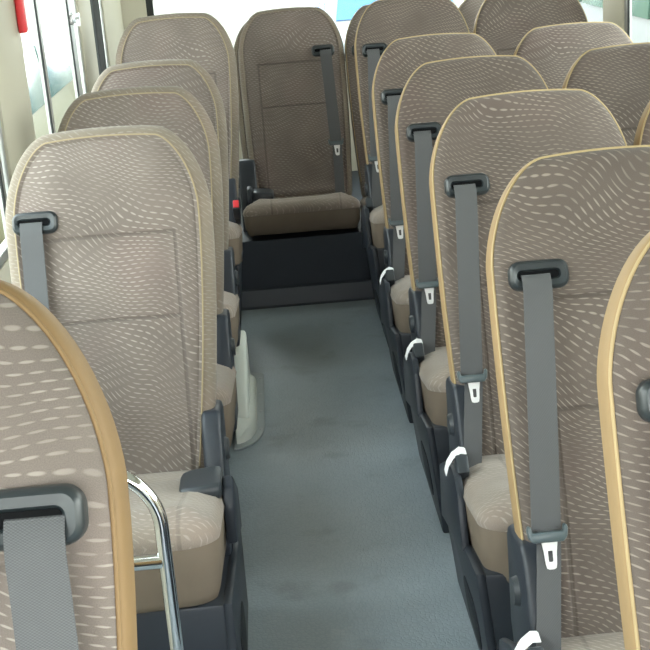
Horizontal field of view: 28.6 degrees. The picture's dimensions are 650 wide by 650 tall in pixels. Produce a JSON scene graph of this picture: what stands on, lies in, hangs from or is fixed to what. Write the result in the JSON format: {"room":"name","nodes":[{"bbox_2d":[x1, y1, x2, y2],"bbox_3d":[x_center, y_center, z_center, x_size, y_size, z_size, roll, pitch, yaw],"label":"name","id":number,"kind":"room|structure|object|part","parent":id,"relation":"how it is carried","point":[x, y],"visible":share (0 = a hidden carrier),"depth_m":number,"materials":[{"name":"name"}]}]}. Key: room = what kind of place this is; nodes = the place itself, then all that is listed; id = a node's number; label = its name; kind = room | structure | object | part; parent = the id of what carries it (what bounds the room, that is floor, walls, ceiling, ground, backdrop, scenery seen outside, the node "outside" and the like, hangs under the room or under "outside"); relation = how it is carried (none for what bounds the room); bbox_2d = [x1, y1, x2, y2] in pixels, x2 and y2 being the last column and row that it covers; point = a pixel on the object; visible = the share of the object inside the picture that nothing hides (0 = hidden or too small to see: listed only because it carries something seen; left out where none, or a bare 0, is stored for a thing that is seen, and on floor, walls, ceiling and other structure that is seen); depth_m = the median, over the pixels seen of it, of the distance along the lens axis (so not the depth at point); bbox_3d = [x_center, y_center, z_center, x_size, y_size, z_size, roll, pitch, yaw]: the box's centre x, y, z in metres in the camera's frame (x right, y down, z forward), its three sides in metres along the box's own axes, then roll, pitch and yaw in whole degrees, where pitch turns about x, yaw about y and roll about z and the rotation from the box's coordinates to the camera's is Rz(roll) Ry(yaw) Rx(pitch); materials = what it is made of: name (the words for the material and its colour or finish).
{"room":"vehicle interior","nodes":[
{"label":"vehicle interior","id":0,"kind":"room"},
{"bbox_2d":[0,240,11,283],"bbox_3d":[-0.763,-0.144,2.251,0.050,1.950,7.850,-5,18,-2],"label":"wall","id":1,"kind":"structure","parent":0,"point":[5,275],"depth_m":3.03,"materials":[{"name":"beige plastic"}]},
{"bbox_2d":[0,121,9,267],"bbox_3d":[-0.778,-0.447,2.526,0.015,0.880,1.160,-5,18,-2],"label":"window","id":2,"kind":"structure","parent":1,"relation":"in","point":[4,176],"depth_m":3.10,"materials":[{"name":"metal"}]},
{"bbox_3d":[-0.805,-0.600,3.006,0.013,0.860,0.050,-5,18,-2],"label":"sash","id":3,"kind":"part","parent":2,"relation":"part of","materials":[{"name":"metal"}]},
{"bbox_2d":[0,0,35,181],"bbox_3d":[-0.818,-0.682,3.263,0.024,0.882,0.390,-5,18,-2],"label":"wall pillar","id":4,"kind":"structure","parent":1,"relation":"attached to","point":[16,118],"depth_m":3.27,"materials":[{"name":"beige plastic"}]},
{"bbox_2d":[14,0,27,32],"bbox_3d":[-0.817,-0.893,3.388,0.028,0.225,0.128,-5,18,-2],"label":"hammer","id":5,"kind":"object","parent":1,"relation":"attached to","point":[20,10],"visible":1,"depth_m":3.38,"materials":[{"name":"plastic"}]},
{"bbox_2d":[30,0,86,133],"bbox_3d":[-0.859,-0.917,4.001,0.015,0.880,1.180,-5,18,-2],"label":"window","id":6,"kind":"structure","parent":1,"relation":"in","point":[68,9],"depth_m":4.34,"materials":[{"name":"metal"}]},
{"bbox_3d":[-0.849,-0.850,3.792,0.013,0.860,0.070,-5,18,-2],"label":"sash","id":7,"kind":"part","parent":6,"relation":"part of","materials":[{"name":"metal"}]},
{"bbox_3d":[-0.883,-1.047,4.410,0.013,0.860,0.120,-5,18,-2],"label":"sash","id":8,"kind":"part","parent":6,"relation":"part of","materials":[{"name":"metal"}]},
{"bbox_2d":[70,13,80,25],"bbox_3d":[-0.879,-1.058,4.429,0.030,0.044,0.122,-3,18,3],"label":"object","id":9,"kind":"structure","parent":6,"relation":"attached to","point":[73,18],"depth_m":4.43,"materials":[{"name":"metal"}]},
{"bbox_3d":[-0.872,-1.071,4.466,0.013,0.044,0.043,1,19,16],"label":"latch lever","id":10,"kind":"part","parent":9,"relation":"part of","materials":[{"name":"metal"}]},
{"bbox_2d":[71,0,98,92],"bbox_3d":[-0.899,-1.147,4.724,0.024,0.882,0.340,-5,18,-2],"label":"trim","id":11,"kind":"structure","parent":1,"relation":"attached to","point":[83,7],"depth_m":4.71,"materials":[{"name":"beige plastic"}]},
{"bbox_2d":[90,0,106,75],"bbox_3d":[-0.918,-1.259,5.076,0.016,0.880,0.180,-5,18,-2],"label":"trim","id":12,"kind":"structure","parent":1,"relation":"attached to","point":[94,4],"depth_m":5.06,"materials":[{"name":"rubber"}]},
{"bbox_2d":[98,0,108,67],"bbox_3d":[-0.920,-1.259,5.076,0.012,0.880,0.400,-5,18,-2],"label":"window","id":13,"kind":"structure","parent":1,"relation":"in","point":[99,1],"depth_m":5.28,"materials":[{"name":"glass"}]},
{"bbox_2d":[101,0,123,66],"bbox_3d":[-0.947,-1.425,5.595,0.024,0.882,0.690,-5,18,-2],"label":"trim","id":14,"kind":"structure","parent":1,"relation":"attached to","point":[111,9],"depth_m":5.50,"materials":[{"name":"beige plastic"}]},
{"bbox_2d":[241,279,374,310],"bbox_3d":[0.163,-0.142,5.079,1.950,0.078,0.035,-5,18,-2],"label":"trim","id":15,"kind":"structure","parent":1,"relation":"attached to","point":[354,290],"depth_m":5.07,"materials":[{"name":"black plastic"}]},
{"bbox_2d":[120,0,357,170],"bbox_3d":[0.026,-1.427,6.037,2.050,1.950,0.050,-5,18,-2],"label":"wall","id":16,"kind":"structure","parent":0,"point":[132,10],"depth_m":5.95,"materials":[{"name":"beige plastic"}]},
{"bbox_2d":[145,0,344,55],"bbox_3d":[0.008,-1.650,5.965,1.710,0.820,0.040,-5,18,-2],"label":"window","id":17,"kind":"structure","parent":16,"relation":"in","point":[149,3],"depth_m":5.95,"materials":[{"name":"rubber"}]},
{"bbox_2d":[238,171,370,289],"bbox_3d":[0.122,-0.430,5.668,1.950,0.270,1.265,-5,18,-2],"label":"trim","id":18,"kind":"structure","parent":16,"relation":"attached to","point":[322,256],"depth_m":5.05,"materials":[{"name":"plastic"}]},
{"bbox_2d":[234,22,248,158],"bbox_3d":[-0.167,-0.924,5.683,0.446,0.870,0.431,-5,18,-2],"label":"seat","id":19,"kind":"object","parent":18,"relation":"on","point":[236,45],"visible":0.09,"depth_m":5.66,"materials":[{"name":"fabric"}]},
{"bbox_3d":[-0.174,-0.982,5.655,0.400,0.778,0.021,-5,-3,-2],"label":"backrest","id":20,"kind":"part","parent":19,"relation":"part of","materials":[{"name":"brown fabric"}]},
{"bbox_2d":[238,7,360,236],"bbox_3d":[-0.134,-0.811,5.162,0.492,0.890,0.642,-5,18,-2],"label":"seat","id":21,"kind":"object","parent":18,"relation":"on","point":[296,176],"visible":0.99,"depth_m":5.22,"materials":[{"name":"beige fabric"}]},
{"bbox_3d":[-0.246,-0.520,5.086,0.084,0.043,0.106,-5,18,-2],"label":"armrest","id":22,"kind":"part","parent":21,"relation":"part of","materials":[{"name":"grey plastic"}]},
{"bbox_2d":[243,192,360,216],"bbox_3d":[-0.097,-0.484,5.120,0.464,0.118,0.356,-5,18,-2],"label":"seat cushion","id":23,"kind":"object","parent":21,"relation":"on","point":[255,204],"depth_m":4.96,"materials":[{"name":"brown fabric"}]},
{"bbox_3d":[0.050,-0.715,5.193,0.026,0.045,0.003,-5,-3,-2],"label":"latch plate","id":24,"kind":"part","parent":21,"relation":"part of","materials":[{"name":"metal"}]},
{"bbox_2d":[344,4,369,209],"bbox_3d":[0.336,-0.843,5.177,0.452,0.892,0.641,-5,18,-2],"label":"seat","id":25,"kind":"object","parent":18,"relation":"on","point":[352,28],"visible":0.12,"depth_m":5.25,"materials":[{"name":"brown fabric"}]},
{"bbox_2d":[360,197,365,207],"bbox_3d":[0.361,-0.514,5.136,0.430,0.118,0.356,-5,18,-2],"label":"seat cushion","id":26,"kind":"object","parent":25,"relation":"on","point":[362,202],"depth_m":5.17,"materials":[{"name":"brown fabric"}]},
{"bbox_2d":[458,0,483,32],"bbox_3d":[0.776,-0.881,5.190,0.452,0.892,0.641,-5,18,-2],"label":"seat","id":27,"kind":"object","parent":18,"relation":"on","point":[469,9],"visible":0.05,"depth_m":5.27,"materials":[{"name":"beige fabric"}]},
{"bbox_2d":[229,299,478,649],"bbox_3d":[0.306,0.717,2.610,2.050,0.060,7.900,-5,18,-2],"label":"floor","id":28,"kind":"structure","parent":0,"point":[345,544],"depth_m":3.34,"materials":[{"name":"grey plastic"}]},
{"bbox_2d":[0,280,137,649],"bbox_3d":[-0.326,0.642,0.903,0.463,1.221,0.766,-5,18,-2],"label":"seat","id":29,"kind":"object","parent":28,"relation":"on","point":[67,573],"visible":1,"depth_m":1.00,"materials":[{"name":"beige fabric"}]},
{"bbox_2d":[5,125,247,649],"bbox_3d":[-0.417,0.185,2.576,0.452,1.075,0.766,-5,18,-2],"label":"seat","id":30,"kind":"object","parent":28,"relation":"on","point":[110,229],"visible":0.75,"depth_m":2.67,"materials":[{"name":"beige fabric"}]},
{"bbox_3d":[-0.443,-0.020,2.673,0.388,0.766,0.021,-5,-3,-2],"label":"backrest","id":31,"kind":"part","parent":30,"relation":"part of","materials":[{"name":"brown fabric"}]},
{"bbox_2d":[129,470,223,555],"bbox_3d":[-0.408,0.365,2.486,0.422,0.135,0.481,-5,18,-2],"label":"seat cushion","id":32,"kind":"object","parent":30,"relation":"on","point":[192,501],"depth_m":2.35,"materials":[{"name":"beige fabric"}]},
{"bbox_3d":[-0.246,0.319,2.531,0.084,0.043,0.106,-5,18,-2],"label":"armrest","id":33,"kind":"part","parent":30,"relation":"part of","materials":[{"name":"grey plastic"}]},
{"bbox_3d":[-0.181,0.570,2.610,0.019,0.291,0.510,-5,18,-2],"label":"panel","id":34,"kind":"part","parent":30,"relation":"part of","materials":[{"name":"plastic"}]},
{"bbox_2d":[58,86,237,446],"bbox_3d":[-0.458,-0.020,3.223,0.440,1.075,0.762,-5,18,-2],"label":"seat","id":35,"kind":"object","parent":28,"relation":"on","point":[173,108],"visible":0.21,"depth_m":3.34,"materials":[{"name":"beige fabric"}]},
{"bbox_3d":[-0.478,-0.226,3.320,0.388,0.766,0.021,-5,-3,-2],"label":"backrest","id":36,"kind":"part","parent":35,"relation":"part of","materials":[{"name":"brown fabric"}]},
{"bbox_2d":[216,364,235,405],"bbox_3d":[-0.440,0.159,3.133,0.430,0.136,0.481,-5,18,-2],"label":"seat cushion","id":37,"kind":"object","parent":35,"relation":"on","point":[226,373],"depth_m":3.09,"materials":[{"name":"beige fabric"}]},
{"bbox_2d":[127,471,183,649],"bbox_3d":[-0.429,0.548,2.106,0.435,0.677,0.068,-5,18,-2],"label":"grab rail","id":38,"kind":"object","parent":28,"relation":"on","point":[163,560],"visible":0.57,"depth_m":2.05,"materials":[{"name":"silver metal"}]},
{"bbox_2d":[91,59,240,347],"bbox_3d":[-0.494,-0.226,3.870,0.440,1.075,0.762,-5,18,-2],"label":"seat","id":39,"kind":"object","parent":28,"relation":"on","point":[188,74],"visible":0.24,"depth_m":3.99,"materials":[{"name":"beige fabric"}]},
{"bbox_3d":[-0.514,-0.432,3.967,0.388,0.766,0.021,-5,-3,-2],"label":"backrest","id":40,"kind":"part","parent":39,"relation":"part of","materials":[{"name":"brown fabric"}]},
{"bbox_2d":[223,291,238,317],"bbox_3d":[-0.476,-0.047,3.780,0.430,0.136,0.481,-5,18,-2],"label":"seat cushion","id":41,"kind":"object","parent":39,"relation":"on","point":[231,299],"depth_m":3.75,"materials":[{"name":"brown fabric"}]},
{"bbox_2d":[115,13,242,327],"bbox_3d":[-0.499,-0.479,4.498,0.440,1.170,0.762,-5,18,-2],"label":"seat","id":42,"kind":"object","parent":28,"relation":"on","point":[200,38],"visible":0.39,"depth_m":4.59,"materials":[{"name":"beige fabric"}]},
{"bbox_3d":[-0.523,-0.730,4.581,0.388,0.766,0.021,-5,-3,-2],"label":"backrest","id":43,"kind":"part","parent":42,"relation":"part of","materials":[{"name":"brown fabric"}]},
{"bbox_2d":[229,221,242,238],"bbox_3d":[-0.494,-0.315,4.404,0.406,0.134,0.481,-5,18,-2],"label":"seat cushion","id":44,"kind":"object","parent":42,"relation":"on","point":[235,229],"depth_m":4.26,"materials":[{"name":"brown fabric"}]},
{"bbox_3d":[-0.309,-0.091,4.531,0.058,0.386,0.510,-5,18,-2],"label":"panel","id":45,"kind":"part","parent":42,"relation":"part of","materials":[{"name":"plastic"}]},
{"bbox_2d":[234,330,264,449],"bbox_3d":[-0.245,0.172,4.013,0.093,0.193,0.660,-5,18,-2],"label":"trim","id":46,"kind":"structure","parent":28,"relation":"on","point":[250,386],"depth_m":3.93,"materials":[{"name":"grey plastic"}]},
{"bbox_2d":[354,0,469,346],"bbox_3d":[0.358,-0.585,4.643,0.474,1.158,0.766,-5,18,-2],"label":"seat","id":47,"kind":"object","parent":28,"relation":"on","point":[383,22],"visible":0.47,"depth_m":4.73,"materials":[{"name":"beige fabric"}]},
{"bbox_2d":[369,204,384,223],"bbox_3d":[0.381,-0.411,4.553,0.450,0.137,0.481,-5,18,-2],"label":"seat cushion","id":48,"kind":"object","parent":47,"relation":"on","point":[376,213],"depth_m":4.42,"materials":[{"name":"brown fabric"}]},
{"bbox_3d":[0.189,-0.165,4.666,0.056,0.371,0.510,-5,18,-2],"label":"panel","id":49,"kind":"part","parent":47,"relation":"part of","materials":[{"name":"plastic"}]},
{"bbox_3d":[0.350,-0.829,4.736,0.432,0.810,0.037,-5,-3,-2],"label":"backrest","id":50,"kind":"part","parent":47,"relation":"part of","materials":[{"name":"brown fabric"}]},
{"bbox_2d":[372,33,495,422],"bbox_3d":[0.393,-0.335,3.990,0.482,1.078,0.766,-5,18,-2],"label":"seat","id":51,"kind":"object","parent":28,"relation":"on","point":[402,57],"visible":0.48,"depth_m":4.09,"materials":[{"name":"beige fabric"}]},
{"bbox_3d":[0.225,0.085,4.012,0.048,0.291,0.510,-5,18,-2],"label":"panel","id":52,"kind":"part","parent":51,"relation":"part of","materials":[{"name":"plastic"}]},
{"bbox_3d":[0.238,-0.296,4.042,0.026,0.045,0.003,-5,-3,-2],"label":"latch plate","id":53,"kind":"part","parent":51,"relation":"part of","materials":[{"name":"metal"}]},
{"bbox_2d":[390,275,410,304],"bbox_3d":[0.424,-0.123,3.911,0.450,0.137,0.481,-5,18,-2],"label":"seat cushion","id":54,"kind":"object","parent":51,"relation":"on","point":[400,285],"depth_m":3.83,"materials":[{"name":"brown fabric"}]},
{"bbox_3d":[0.393,-0.541,4.095,0.432,0.810,0.037,-5,-3,-2],"label":"backrest","id":55,"kind":"part","parent":51,"relation":"part of","materials":[{"name":"brown fabric"}]},
{"bbox_2d":[395,55,547,532],"bbox_3d":[0.431,-0.117,3.304,0.482,1.078,0.766,-5,18,-2],"label":"seat","id":56,"kind":"object","parent":28,"relation":"on","point":[434,89],"visible":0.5,"depth_m":3.39,"materials":[{"name":"beige fabric"}]},
{"bbox_3d":[0.276,-0.077,3.357,0.026,0.045,0.003,-5,-3,-2],"label":"latch plate","id":57,"kind":"part","parent":56,"relation":"part of","materials":[{"name":"metal"}]},
{"bbox_3d":[0.263,0.303,3.327,0.048,0.291,0.510,-5,18,-2],"label":"panel","id":58,"kind":"part","parent":56,"relation":"part of","materials":[{"name":"plastic"}]},
{"bbox_2d":[419,346,449,392],"bbox_3d":[0.462,0.095,3.226,0.450,0.137,0.481,-5,18,-2],"label":"seat cushion","id":59,"kind":"object","parent":56,"relation":"on","point":[434,372],"depth_m":3.15,"materials":[{"name":"beige fabric"}]},
{"bbox_3d":[0.430,-0.323,3.409,0.432,0.810,0.037,-5,-3,-2],"label":"backrest","id":60,"kind":"part","parent":56,"relation":"part of","materials":[{"name":"brown fabric"}]},
{"bbox_2d":[429,89,626,649],"bbox_3d":[0.469,0.101,2.619,0.482,1.078,0.766,-5,18,-2],"label":"seat","id":61,"kind":"object","parent":28,"relation":"on","point":[481,145],"visible":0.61,"depth_m":2.71,"materials":[{"name":"beige fabric"}]},
{"bbox_3d":[0.300,0.522,2.642,0.048,0.291,0.510,-5,18,-2],"label":"panel","id":62,"kind":"part","parent":61,"relation":"part of","materials":[{"name":"plastic"}]},
{"bbox_3d":[0.314,0.141,2.672,0.026,0.045,0.003,-5,-3,-2],"label":"latch plate","id":63,"kind":"part","parent":61,"relation":"part of","materials":[{"name":"metal"}]},
{"bbox_2d":[453,454,513,531],"bbox_3d":[0.499,0.313,2.541,0.450,0.137,0.481,-5,18,-2],"label":"seat cushion","id":64,"kind":"object","parent":61,"relation":"on","point":[481,493],"depth_m":2.51,"materials":[{"name":"beige fabric"}]},
{"bbox_3d":[0.468,-0.104,2.724,0.432,0.810,0.037,-5,-3,-2],"label":"backrest","id":65,"kind":"part","parent":61,"relation":"part of","materials":[{"name":"brown fabric"}]},
{"bbox_2d":[473,0,587,54],"bbox_3d":[0.826,-0.626,4.656,0.452,1.158,0.766,-5,18,-2],"label":"seat","id":66,"kind":"object","parent":28,"relation":"on","point":[503,24],"visible":0.17,"depth_m":4.75,"materials":[{"name":"brown fabric"}]},
{"bbox_2d":[486,145,649,649],"bbox_3d":[0.507,0.320,1.934,0.482,1.078,0.766,-5,18,-2],"label":"seat","id":67,"kind":"object","parent":28,"relation":"on","point":[565,227],"visible":0.79,"depth_m":2.03,"materials":[{"name":"beige fabric"}]},
{"bbox_3d":[0.352,0.359,1.987,0.026,0.045,0.003,-5,-3,-2],"label":"latch plate","id":68,"kind":"part","parent":67,"relation":"part of","materials":[{"name":"metal"}]},
{"bbox_2d":[517,632,624,649],"bbox_3d":[0.537,0.531,1.856,0.450,0.137,0.481,-5,18,-2],"label":"seat cushion","id":69,"kind":"object","parent":67,"relation":"on","point":[527,640],"depth_m":1.98,"materials":[{"name":"beige fabric"}]},
{"bbox_2d":[513,22,632,88],"bbox_3d":[0.866,-0.376,4.003,0.452,1.078,0.766,-5,18,-2],"label":"seat","id":70,"kind":"object","parent":28,"relation":"on","point":[552,50],"visible":0.14,"depth_m":4.11,"materials":[{"name":"beige fabric"}]},
{"bbox_2d":[562,42,649,145],"bbox_3d":[0.903,-0.158,3.317,0.452,1.078,0.766,-5,18,-2],"label":"seat","id":71,"kind":"object","parent":28,"relation":"on","point":[618,76],"visible":0.24,"depth_m":3.42,"materials":[{"name":"beige fabric"}]},
{"bbox_2d":[597,232,649,649],"bbox_3d":[0.546,0.507,1.239,0.474,1.143,0.766,-5,18,-2],"label":"seat","id":72,"kind":"object","parent":28,"relation":"on","point":[623,360],"visible":1,"depth_m":1.34,"materials":[{"name":"beige fabric"}]},
{"bbox_3d":[0.539,0.270,1.334,0.432,0.810,0.037,-5,-3,-2],"label":"backrest","id":73,"kind":"part","parent":72,"relation":"part of","materials":[{"name":"brown fabric"}]},
{"bbox_2d":[633,101,649,144],"bbox_3d":[0.941,0.061,2.632,0.452,1.078,0.766,-5,18,-2],"label":"seat","id":74,"kind":"object","parent":28,"relation":"on","point":[642,136],"visible":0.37,"depth_m":2.76,"materials":[{"name":"beige fabric"}]},
{"bbox_3d":[0.916,-0.143,2.737,0.432,0.810,0.037,-5,-3,-2],"label":"backrest","id":75,"kind":"part","parent":74,"relation":"part of","materials":[{"name":"brown fabric"}]},
{"bbox_3d":[1.229,-0.316,2.306,0.050,1.950,7.850,-5,18,-2],"label":"wall","id":76,"kind":"structure","parent":0,"visible":0},
{"bbox_2d":[603,0,623,29],"bbox_3d":[1.062,-1.278,4.659,0.024,0.882,0.270,-5,18,-2],"label":"trim","id":77,"kind":"structure","parent":76,"relation":"attached to","point":[613,10],"depth_m":4.67,"materials":[{"name":"beige plastic"}]},
{"bbox_2d":[624,0,631,39],"bbox_3d":[1.102,-1.051,3.946,0.016,0.880,1.230,-5,18,-2],"label":"window","id":78,"kind":"structure","parent":76,"relation":"in","point":[627,3],"depth_m":4.53,"materials":[{"name":"glass"}]},
{"label":"outside","id":79,"kind":"structure","parent":0,"visible":0},
{"bbox_2d":[24,0,464,74],"bbox_3d":[-0.622,-2.389,14.969,80.000,0.100,90.000,-5,18,-2],"label":"ground","id":80,"kind":"structure","parent":79,"point":[232,15],"depth_m":34.59,"materials":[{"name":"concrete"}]},
{"bbox_2d":[0,29,82,244],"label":"window","id":81,"kind":"structure","parent":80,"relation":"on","point":[59,68],"depth_m":10.38,"materials":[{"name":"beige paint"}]},
{"bbox_2d":[313,0,462,53],"bbox_3d":[0.800,-3.877,16.625,1.804,1.500,4.339,-5,18,-2],"label":"car","id":82,"kind":"object","parent":80,"relation":"on","point":[341,12],"visible":0.06,"depth_m":15.30,"materials":[{"name":"white paint"}]},
{"bbox_2d":[578,0,649,42],"bbox_3d":[3.425,-2.791,10.835,2.054,2.600,7.450,-5,18,-2],"label":"minibus","id":83,"kind":"object","parent":80,"relation":"on","point":[593,9],"visible":0.2,"depth_m":10.16,"materials":[{"name":"white paint"}]}
]}

